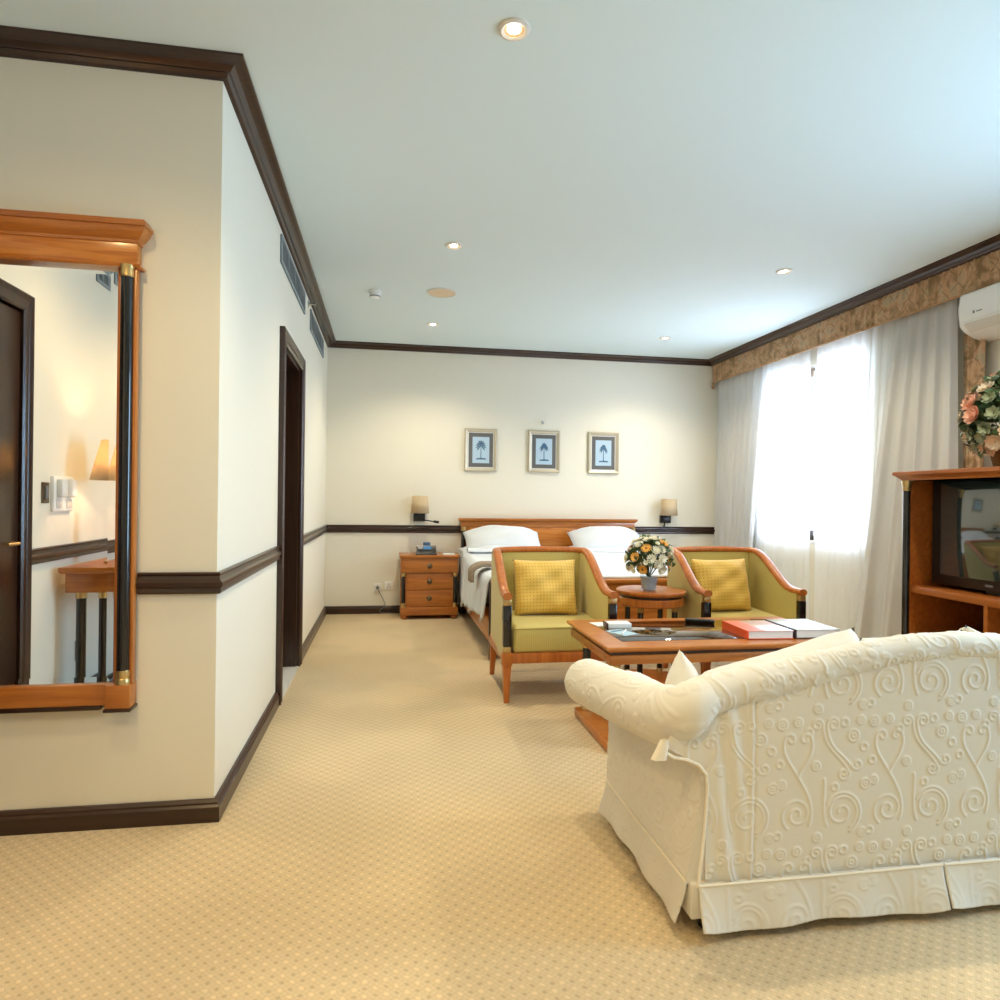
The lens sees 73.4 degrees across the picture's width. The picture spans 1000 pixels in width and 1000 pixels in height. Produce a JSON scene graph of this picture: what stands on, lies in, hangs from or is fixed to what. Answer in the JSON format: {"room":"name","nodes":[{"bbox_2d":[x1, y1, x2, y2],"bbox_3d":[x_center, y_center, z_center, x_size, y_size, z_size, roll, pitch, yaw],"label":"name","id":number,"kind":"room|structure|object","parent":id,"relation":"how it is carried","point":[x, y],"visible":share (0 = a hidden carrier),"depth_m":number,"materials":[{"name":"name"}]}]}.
{"room":"hotel room","nodes":[
{"label":"hotel room","id":0,"kind":"room"},
{"bbox_2d":[0,57,229,809],"bbox_3d":[-1.750,-0.228,2.534,1.328,2.906,0.120,1,0,-10],"label":"wall","id":1,"kind":"structure","parent":0,"point":[75,139],"depth_m":2.55,"materials":[{"name":"beige paint"}]},
{"bbox_2d":[0,209,152,713],"bbox_3d":[-1.692,-0.130,2.440,0.755,1.812,0.086,1,0,-10],"label":"wall mirror","id":2,"kind":"object","parent":1,"relation":"attached to","point":[70,283],"visible":1,"depth_m":2.47,"materials":[{"name":"brown wood"}]},
{"bbox_2d":[0,262,117,685],"bbox_3d":[-1.696,-0.094,2.466,0.535,1.560,0.009,1,0,-10],"label":"mirror glass","id":3,"kind":"object","parent":2,"relation":"on","point":[59,322],"depth_m":2.47,"materials":[{"name":"silver mirror"}]},
{"bbox_2d":[222,101,327,782],"bbox_3d":[-1.551,-0.223,4.980,0.120,2.916,4.637,1,0,-10],"label":"wall","id":4,"kind":"structure","parent":0,"point":[262,299],"depth_m":3.33,"materials":[{"name":"beige paint"}]},
{"bbox_2d":[136,546,281,594],"bbox_3d":[-1.335,0.316,3.261,0.306,0.084,1.465,1,0,-10],"label":"trim","id":5,"kind":"structure","parent":4,"relation":"attached to","point":[220,581],"depth_m":2.56,"materials":[{"name":"brown wood"}]},
{"bbox_2d":[0,604,466,835],"bbox_3d":[0.589,1.213,2.724,5.800,0.084,9.568,1,0,-10],"label":"baseboard","id":6,"kind":"structure","parent":4,"relation":"attached to","point":[206,810],"depth_m":2.53,"materials":[{"name":"brown wood"}]},
{"bbox_2d":[275,326,305,705],"bbox_3d":[-1.866,0.087,4.431,0.984,2.270,1.020,1,0,-10],"label":"door","id":7,"kind":"structure","parent":4,"relation":"in","point":[292,365],"depth_m":4.90,"materials":[{"name":"brown wood"}]},
{"bbox_2d":[280,234,305,313],"bbox_3d":[-1.397,-1.501,4.556,0.012,0.167,1.160,1,0,-10],"label":"air vent","id":8,"kind":"object","parent":4,"relation":"in","point":[286,260],"visible":1,"depth_m":4.43,"materials":[{"name":"grey metal"}]},
{"bbox_2d":[310,309,323,357],"bbox_3d":[-1.654,-1.490,6.075,0.012,0.175,1.120,1,0,-10],"label":"air vent","id":9,"kind":"object","parent":4,"relation":"in","point":[314,329],"visible":1,"depth_m":5.98,"materials":[{"name":"grey metal"}]},
{"bbox_2d":[0,25,710,365],"bbox_3d":[-1.213,-1.646,3.358,3.845,0.058,11.087,1,0,21],"label":"trim","id":10,"kind":"structure","parent":4,"relation":"attached to","point":[231,68],"depth_m":2.66,"materials":[{"name":"brown wood"}]},
{"bbox_2d":[282,666,298,698],"bbox_3d":[-2.250,1.215,4.187,1.770,0.006,2.980,1,0,-10],"label":"floor","id":11,"kind":"structure","parent":0,"point":[289,673],"depth_m":4.64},
{"bbox_2d":[0,0,999,358],"bbox_3d":[0.328,-1.705,2.687,6.900,0.100,10.000,1,0,-10],"label":"ceiling","id":12,"kind":"structure","parent":0,"point":[615,177],"depth_m":3.15,"materials":[{"name":"white paint"}]},
{"bbox_2d":[368,289,381,298],"bbox_3d":[-1.001,-1.644,5.369,0.104,0.060,0.104,1,0,-10],"label":"smoke detector","id":13,"kind":"object","parent":12,"relation":"attached to","point":[374,293],"visible":1,"depth_m":5.33,"materials":[{"name":"white plastic"}]},
{"bbox_2d":[427,323,438,325],"bbox_3d":[-0.637,-1.665,6.368,0.116,0.010,0.116,1,0,-10],"label":"recessed light","id":14,"kind":"object","parent":12,"relation":"in","point":[428,324],"visible":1,"depth_m":6.35,"materials":[{"name":"white metal"}]},
{"bbox_2d":[427,288,456,297],"bbox_3d":[-0.467,-1.662,5.382,0.236,0.010,0.236,1,0,-10],"label":"ceiling speaker","id":15,"kind":"object","parent":12,"relation":"attached to","point":[436,292],"visible":1,"depth_m":5.36,"materials":[{"name":"white metal"}]},
{"bbox_2d":[429,289,454,296],"bbox_3d":[-0.467,-1.662,5.382,0.214,0.008,0.214,1,0,-10],"label":"grille","id":16,"kind":"object","parent":15,"relation":"attached to","point":[433,292],"depth_m":5.37,"materials":[{"name":"beige"}]},
{"bbox_2d":[445,242,462,248],"bbox_3d":[-0.301,-1.659,4.381,0.116,0.010,0.116,1,0,-10],"label":"recessed light","id":17,"kind":"object","parent":12,"relation":"in","point":[451,245],"visible":1,"depth_m":4.37,"materials":[{"name":"white metal"}]},
{"bbox_2d":[498,17,530,40],"bbox_3d":[0.050,-1.653,2.359,0.116,0.010,0.116,1,0,-10],"label":"recessed light","id":18,"kind":"object","parent":12,"relation":"in","point":[512,28],"visible":1,"depth_m":2.35,"materials":[{"name":"white metal"}]},
{"bbox_2d":[659,336,670,339],"bbox_3d":[1.673,-1.637,6.789,0.116,0.010,0.116,1,0,-10],"label":"recessed light","id":19,"kind":"object","parent":12,"relation":"in","point":[666,337],"visible":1,"depth_m":6.78,"materials":[{"name":"white metal"}]},
{"bbox_2d":[775,268,792,274],"bbox_3d":[2.028,-1.630,4.787,0.116,0.010,0.116,1,0,-10],"label":"recessed light","id":20,"kind":"object","parent":12,"relation":"in","point":[784,270],"visible":1,"depth_m":4.78,"materials":[{"name":"white metal"}]},
{"bbox_2d":[0,612,999,999],"bbox_3d":[0.290,1.301,2.690,6.900,0.100,10.000,1,0,-10],"label":"floor","id":21,"kind":"structure","parent":0,"point":[397,828],"depth_m":2.14,"materials":[{"name":"carpet"}]},
{"bbox_2d":[399,552,459,618],"bbox_3d":[-0.758,0.902,7.103,0.620,0.662,0.406,1,0,-10],"label":"nightstand","id":22,"kind":"object","parent":21,"relation":"on","point":[428,583],"visible":1,"depth_m":6.94,"materials":[{"name":"brown wood"}]},
{"bbox_2d":[415,542,436,554],"bbox_3d":[-0.776,0.509,7.043,0.220,0.125,0.185,1,0,-10],"label":"clock radio","id":23,"kind":"object","parent":22,"relation":"on","point":[426,549],"visible":1,"depth_m":6.98,"materials":[{"name":"black plastic"}]},
{"bbox_2d":[489,546,617,702],"bbox_3d":[0.321,0.789,4.510,0.738,0.920,0.719,1,0,-10],"label":"armchair","id":24,"kind":"object","parent":21,"relation":"on","point":[533,638],"visible":0.78,"depth_m":4.34,"materials":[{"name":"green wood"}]},
{"bbox_2d":[513,559,577,614],"bbox_3d":[0.309,0.594,4.578,0.440,0.369,0.216,1,0,-10],"label":"throw cushion","id":25,"kind":"object","parent":24,"relation":"on","point":[541,587],"visible":1,"depth_m":4.51,"materials":[{"name":"yellow fabric"}]},
{"bbox_2d":[458,518,667,659],"bbox_3d":[0.727,0.733,6.444,2.134,1.040,2.230,1,0,-10],"label":"double bed","id":26,"kind":"object","parent":21,"relation":"on","point":[475,598],"visible":0.34,"depth_m":6.52,"materials":[{"name":"brown wood"}]},
{"bbox_2d":[468,561,491,582],"bbox_3d":[-0.060,0.607,5.691,0.405,0.164,0.209,1,0,-10],"label":"folded throw","id":27,"kind":"object","parent":26,"relation":"on","point":[479,564],"visible":0.64,"depth_m":5.58,"materials":[{"name":"brown fabric"}]},
{"bbox_2d":[458,545,505,556],"bbox_3d":[-0.008,0.510,7.085,0.840,0.166,0.458,1,0,-10],"label":"bed pillow","id":28,"kind":"object","parent":26,"relation":"on","point":[463,550],"visible":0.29,"depth_m":6.89,"materials":[{"name":"white fabric"}]},
{"bbox_2d":[463,525,539,547],"bbox_3d":[0.040,0.434,7.141,0.840,0.327,0.421,1,0,-10],"label":"bed pillow","id":29,"kind":"object","parent":28,"relation":"on","point":[508,536],"visible":0.61,"depth_m":7.04,"materials":[{"name":"white fabric"}]},
{"bbox_2d":[459,552,667,621],"bbox_3d":[0.734,0.810,6.394,2.134,0.550,1.991,1,0,-10],"label":"duvet","id":30,"kind":"object","parent":26,"relation":"on","point":[474,596],"depth_m":5.97,"materials":[{"name":"white fabric"}]},
{"bbox_2d":[569,545,627,548],"bbox_3d":[1.177,0.532,7.279,0.860,0.170,0.453,1,0,-10],"label":"bed pillow","id":31,"kind":"object","parent":26,"relation":"on","point":[572,545],"visible":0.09,"depth_m":7.12,"materials":[{"name":"white fabric"}]},
{"bbox_2d":[566,526,639,547],"bbox_3d":[1.188,0.450,7.336,0.840,0.323,0.421,1,0,-10],"label":"bed pillow","id":32,"kind":"object","parent":31,"relation":"on","point":[592,536],"visible":0.59,"depth_m":7.22,"materials":[{"name":"white fabric"}]},
{"bbox_2d":[616,585,686,683],"bbox_3d":[1.031,0.935,4.599,0.472,0.646,0.472,1,0,-10],"label":"side table","id":33,"kind":"object","parent":21,"relation":"on","point":[662,597],"visible":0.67,"depth_m":4.47,"materials":[{"name":"brown wood"}]},
{"bbox_2d":[623,534,675,589],"bbox_3d":[1.014,0.421,4.532,0.341,0.382,0.338,1,0,31],"label":"flower arrangement","id":34,"kind":"object","parent":33,"relation":"on","point":[653,546],"visible":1,"depth_m":4.46,"materials":[{"name":"multicoloured plant"}]},
{"bbox_2d":[567,616,812,751],"bbox_3d":[1.129,0.989,3.718,1.370,0.542,0.750,1,0,-10],"label":"coffee table","id":35,"kind":"object","parent":21,"relation":"on","point":[657,640],"visible":0.37,"depth_m":3.45,"materials":[{"name":"brown wood"}]},
{"bbox_2d":[589,622,602,626],"bbox_3d":[0.570,0.710,3.832,0.080,0.002,0.120,1,0,-18],"label":"paper card","id":36,"kind":"object","parent":35,"relation":"on","point":[598,624],"visible":0.79,"depth_m":3.85,"materials":[{"name":"white paper"}]},
{"bbox_2d":[603,621,631,627],"bbox_3d":[0.658,0.699,3.764,0.140,0.027,0.090,1,0,-6],"label":"box","id":37,"kind":"object","parent":35,"relation":"on","point":[608,624],"visible":1,"depth_m":3.72,"materials":[{"name":"white cardboard"}]},
{"bbox_2d":[607,629,637,635],"bbox_3d":[0.655,0.711,3.602,0.100,0.002,0.150,1,0,-35],"label":"paper card","id":38,"kind":"object","parent":35,"relation":"on","point":[616,631],"visible":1,"depth_m":3.60,"materials":[{"name":"blue"}]},
{"bbox_2d":[685,618,714,622],"bbox_3d":[1.179,0.709,3.954,0.170,0.019,0.044,1,0,20],"label":"remote control","id":39,"kind":"object","parent":35,"relation":"on","point":[703,620],"visible":1,"depth_m":3.94,"materials":[{"name":"black plastic"}]},
{"bbox_2d":[722,620,793,638],"bbox_3d":[1.389,0.700,3.630,0.253,0.043,0.300,1,0,-7],"label":"book","id":40,"kind":"object","parent":35,"relation":"on","point":[748,629],"visible":1,"depth_m":3.54,"materials":[{"name":"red paper"}]},
{"bbox_2d":[765,619,839,637],"bbox_3d":[1.651,0.702,3.674,0.253,0.045,0.310,1,0,-8],"label":"book","id":41,"kind":"object","parent":35,"relation":"on","point":[802,628],"visible":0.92,"depth_m":3.58,"materials":[{"name":"white paper"}]},
{"bbox_2d":[662,546,806,674],"bbox_3d":[1.621,0.805,4.750,0.738,0.920,0.719,1,0,-10],"label":"armchair","id":42,"kind":"object","parent":21,"relation":"on","point":[771,594],"visible":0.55,"depth_m":4.74,"materials":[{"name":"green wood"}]},
{"bbox_2d":[690,559,751,610],"bbox_3d":[1.587,0.610,4.814,0.440,0.369,0.218,1,0,-14],"label":"throw cushion","id":43,"kind":"object","parent":42,"relation":"on","point":[727,580],"visible":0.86,"depth_m":4.75,"materials":[{"name":"yellow fabric"}]},
{"bbox_2d":[564,625,999,934],"bbox_3d":[1.335,0.836,2.411,2.101,0.857,0.817,1,0,-10],"label":"sofa","id":44,"kind":"object","parent":21,"relation":"on","point":[840,774],"visible":1,"depth_m":2.00,"materials":[{"name":"beige fabric"}]},
{"bbox_2d":[665,649,697,685],"bbox_3d":[0.660,0.731,2.345,0.152,0.430,0.431,1,0,5],"label":"sofa cushion","id":45,"kind":"object","parent":44,"relation":"on","point":[682,669],"visible":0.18,"depth_m":2.30,"materials":[{"name":"beige fabric"}]},
{"bbox_2d":[703,628,858,673],"bbox_3d":[0.937,0.678,2.250,0.555,0.492,0.210,1,0,-10],"label":"cushion","id":46,"kind":"object","parent":44,"relation":"on","point":[831,640],"depth_m":2.25,"materials":[{"name":"beige fabric"}]},
{"bbox_2d":[858,630,961,640],"bbox_3d":[1.430,0.671,2.333,0.405,0.430,0.210,1,0,-10],"label":"cushion","id":47,"kind":"object","parent":44,"relation":"on","point":[860,639],"depth_m":2.30,"materials":[{"name":"beige fabric"}]},
{"bbox_2d":[959,625,979,632],"bbox_3d":[1.842,0.690,2.403,0.410,0.492,0.210,1,0,-10],"label":"cushion","id":48,"kind":"object","parent":44,"relation":"on","point":[966,628],"depth_m":2.36,"materials":[{"name":"beige fabric"}]},
{"bbox_2d":[892,466,999,634],"bbox_3d":[2.899,0.555,3.562,0.632,1.455,1.504,1,0,-8],"label":"cabinet","id":49,"kind":"object","parent":21,"relation":"on","point":[927,606],"visible":0.3,"depth_m":4.20,"materials":[{"name":"brown wood"}]},
{"bbox_2d":[910,585,999,608],"bbox_3d":[2.929,0.560,3.566,0.548,0.043,1.350,1,0,-8],"label":"shelf","id":50,"kind":"object","parent":49,"relation":"attached to","point":[979,597],"depth_m":3.90,"materials":[{"name":"brown wood"}]},
{"bbox_2d":[932,479,999,595],"bbox_3d":[2.865,0.209,3.576,0.194,0.655,1.240,1,0,-8],"label":"television","id":51,"kind":"object","parent":49,"relation":"on","point":[966,513],"visible":0.99,"depth_m":3.91,"materials":[{"name":"black plastic"}]},
{"bbox_2d":[956,370,999,466],"bbox_3d":[2.883,-0.454,3.773,0.502,0.563,0.507,1,0,-34],"label":"flower arrangement","id":52,"kind":"object","parent":49,"relation":"on","point":[986,408],"visible":1,"depth_m":3.76,"materials":[{"name":"multicoloured plant"}]},
{"bbox_2d":[990,449,999,466],"bbox_3d":[2.874,-0.231,3.771,0.208,0.115,0.208,1,0,-10],"label":"basket","id":53,"kind":"object","parent":49,"relation":"on","point":[995,460],"depth_m":3.76,"materials":[{"name":"brown wicker"}]},
{"bbox_2d":[324,347,717,605],"bbox_3d":[0.454,-0.205,7.610,4.712,2.906,0.120,1,0,-10],"label":"wall","id":54,"kind":"structure","parent":0,"point":[397,421],"depth_m":7.46,"materials":[{"name":"beige paint"}]},
{"bbox_2d":[373,583,381,590],"bbox_3d":[-1.323,0.941,7.247,0.086,0.086,0.010,1,0,-10],"label":"wall socket","id":55,"kind":"object","parent":54,"relation":"attached to","point":[375,584],"visible":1,"depth_m":7.24,"materials":[{"name":"white plastic"}]},
{"bbox_2d":[376,586,395,613],"bbox_3d":[-1.229,1.079,7.210,0.222,0.290,0.054,1,0,3],"label":"power cord","id":56,"kind":"object","parent":54,"relation":"attached to","point":[377,587],"visible":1,"depth_m":7.21,"materials":[{"name":"grey plastic"}]},
{"bbox_2d":[385,582,392,589],"bbox_3d":[-1.205,0.928,7.266,0.086,0.086,0.010,1,0,-10],"label":"wall socket","id":57,"kind":"object","parent":54,"relation":"attached to","point":[388,585],"visible":1,"depth_m":7.26,"materials":[{"name":"white plastic"}]},
{"bbox_2d":[411,496,438,523],"bbox_3d":[-0.808,0.104,7.226,0.304,0.294,0.218,1,0,-10],"label":"wall lamp","id":58,"kind":"object","parent":54,"relation":"attached to","point":[420,506],"visible":1,"depth_m":7.14,"materials":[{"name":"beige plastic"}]},
{"bbox_2d":[464,428,497,471],"bbox_3d":[-0.211,-0.553,7.419,0.366,0.472,0.028,1,0,-10],"label":"framed picture","id":59,"kind":"object","parent":54,"relation":"attached to","point":[480,445],"visible":1,"depth_m":7.42,"materials":[{"name":"silver metal"}]},
{"bbox_2d":[472,437,488,462],"bbox_3d":[-0.211,-0.553,7.421,0.188,0.290,0.003,1,0,-10],"label":"print","id":60,"kind":"object","parent":59,"relation":"attached to","point":[480,445],"depth_m":7.42,"materials":[{"name":"blue"}]},
{"bbox_2d":[304,525,714,544],"bbox_3d":[0.565,0.337,6.465,4.562,0.084,2.178,1,0,-10],"label":"trim","id":61,"kind":"structure","parent":54,"relation":"attached to","point":[309,536],"depth_m":7.30,"materials":[{"name":"brown wood"}]},
{"bbox_2d":[528,430,559,472],"bbox_3d":[0.495,-0.544,7.538,0.366,0.472,0.028,1,0,-10],"label":"framed picture","id":62,"kind":"object","parent":54,"relation":"attached to","point":[543,446],"visible":1,"depth_m":7.54,"materials":[{"name":"silver metal"}]},
{"bbox_2d":[536,438,551,464],"bbox_3d":[0.494,-0.544,7.541,0.188,0.290,0.003,1,0,-10],"label":"print","id":63,"kind":"object","parent":62,"relation":"attached to","point":[543,445],"depth_m":7.54,"materials":[{"name":"blue"}]},
{"bbox_2d":[587,432,618,473],"bbox_3d":[1.181,-0.536,7.654,0.366,0.472,0.028,1,0,-10],"label":"framed picture","id":64,"kind":"object","parent":54,"relation":"attached to","point":[603,447],"visible":1,"depth_m":7.65,"materials":[{"name":"beige wood"}]},
{"bbox_2d":[595,440,610,465],"bbox_3d":[1.181,-0.536,7.657,0.188,0.290,0.003,1,0,-10],"label":"print","id":65,"kind":"object","parent":64,"relation":"attached to","point":[602,447],"depth_m":7.65,"materials":[{"name":"blue"}]},
{"bbox_2d":[659,499,677,526],"bbox_3d":[1.933,0.152,7.689,0.196,0.321,0.218,1,0,-10],"label":"wall lamp","id":66,"kind":"object","parent":54,"relation":"attached to","point":[668,506],"visible":1,"depth_m":7.61,"materials":[{"name":"beige fabric"}]},
{"bbox_2d":[809,297,999,620],"bbox_3d":[3.535,-0.162,3.157,0.120,2.906,9.688,1,0,-10],"label":"wall","id":67,"kind":"structure","parent":0,"point":[992,354],"depth_m":4.69,"materials":[{"name":"beige paint"}]},
{"bbox_2d":[753,350,809,618],"bbox_3d":[2.780,-0.083,6.880,0.041,2.698,1.285,1,0,-10],"label":"sheer curtain","id":68,"kind":"object","parent":67,"relation":"hanging from","point":[782,507],"visible":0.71,"depth_m":6.62,"materials":[{"name":"white fabric"}]},
{"bbox_2d":[810,365,816,543],"bbox_3d":[2.977,-0.429,6.344,0.105,1.680,1.640,1,0,-10],"label":"window","id":69,"kind":"structure","parent":67,"relation":"in","point":[813,370],"depth_m":6.34,"materials":[{"name":"white plastic"}]},
{"bbox_2d":[708,234,999,365],"bbox_3d":[3.247,-1.589,3.165,0.092,0.058,9.568,1,0,-10],"label":"trim","id":70,"kind":"structure","parent":67,"relation":"attached to","point":[992,244],"depth_m":5.16,"materials":[{"name":"brown wood"}]},
{"bbox_2d":[814,320,893,631],"bbox_3d":[2.994,-0.079,5.612,0.046,2.698,1.135,1,0,-10],"label":"sheer curtain","id":71,"kind":"object","parent":67,"relation":"hanging from","point":[852,370],"visible":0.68,"depth_m":5.76,"materials":[{"name":"white fabric"}]},
{"bbox_2d":[711,249,999,388],"bbox_3d":[2.978,-1.441,5.550,0.212,0.299,4.762,1,0,-10],"label":"valance","id":72,"kind":"object","parent":67,"relation":"attached to","point":[984,271],"visible":1,"depth_m":5.24,"materials":[{"name":"brown patterned fabric"}]},
{"bbox_2d":[714,365,766,546],"bbox_3d":[2.624,-0.082,7.370,0.092,2.685,1.047,1,0,-10],"label":"linen curtain","id":73,"kind":"object","parent":72,"relation":"hanging from","point":[741,397],"visible":0.61,"depth_m":7.38,"materials":[{"name":"white fabric"}]},
{"bbox_2d":[855,298,957,638],"bbox_3d":[3.016,-0.075,5.055,0.093,2.685,1.059,1,0,-10],"label":"linen curtain","id":74,"kind":"object","parent":72,"relation":"hanging from","point":[919,432],"visible":0.56,"depth_m":5.02,"materials":[{"name":"white fabric"}]},
{"bbox_2d":[963,333,985,467],"bbox_3d":[3.174,-0.072,4.508,0.034,2.685,0.175,1,0,-10],"label":"drape","id":75,"kind":"object","parent":72,"relation":"hanging from","point":[974,349],"visible":0.21,"depth_m":4.52,"materials":[{"name":"brown fabric"}]},
{"bbox_2d":[958,282,999,341],"bbox_3d":[3.222,-1.204,4.020,0.236,0.300,0.900,1,0,-10],"label":"air conditioner","id":76,"kind":"object","parent":67,"relation":"attached to","point":[978,310],"visible":0.99,"depth_m":4.30,"materials":[{"name":"white plastic"}]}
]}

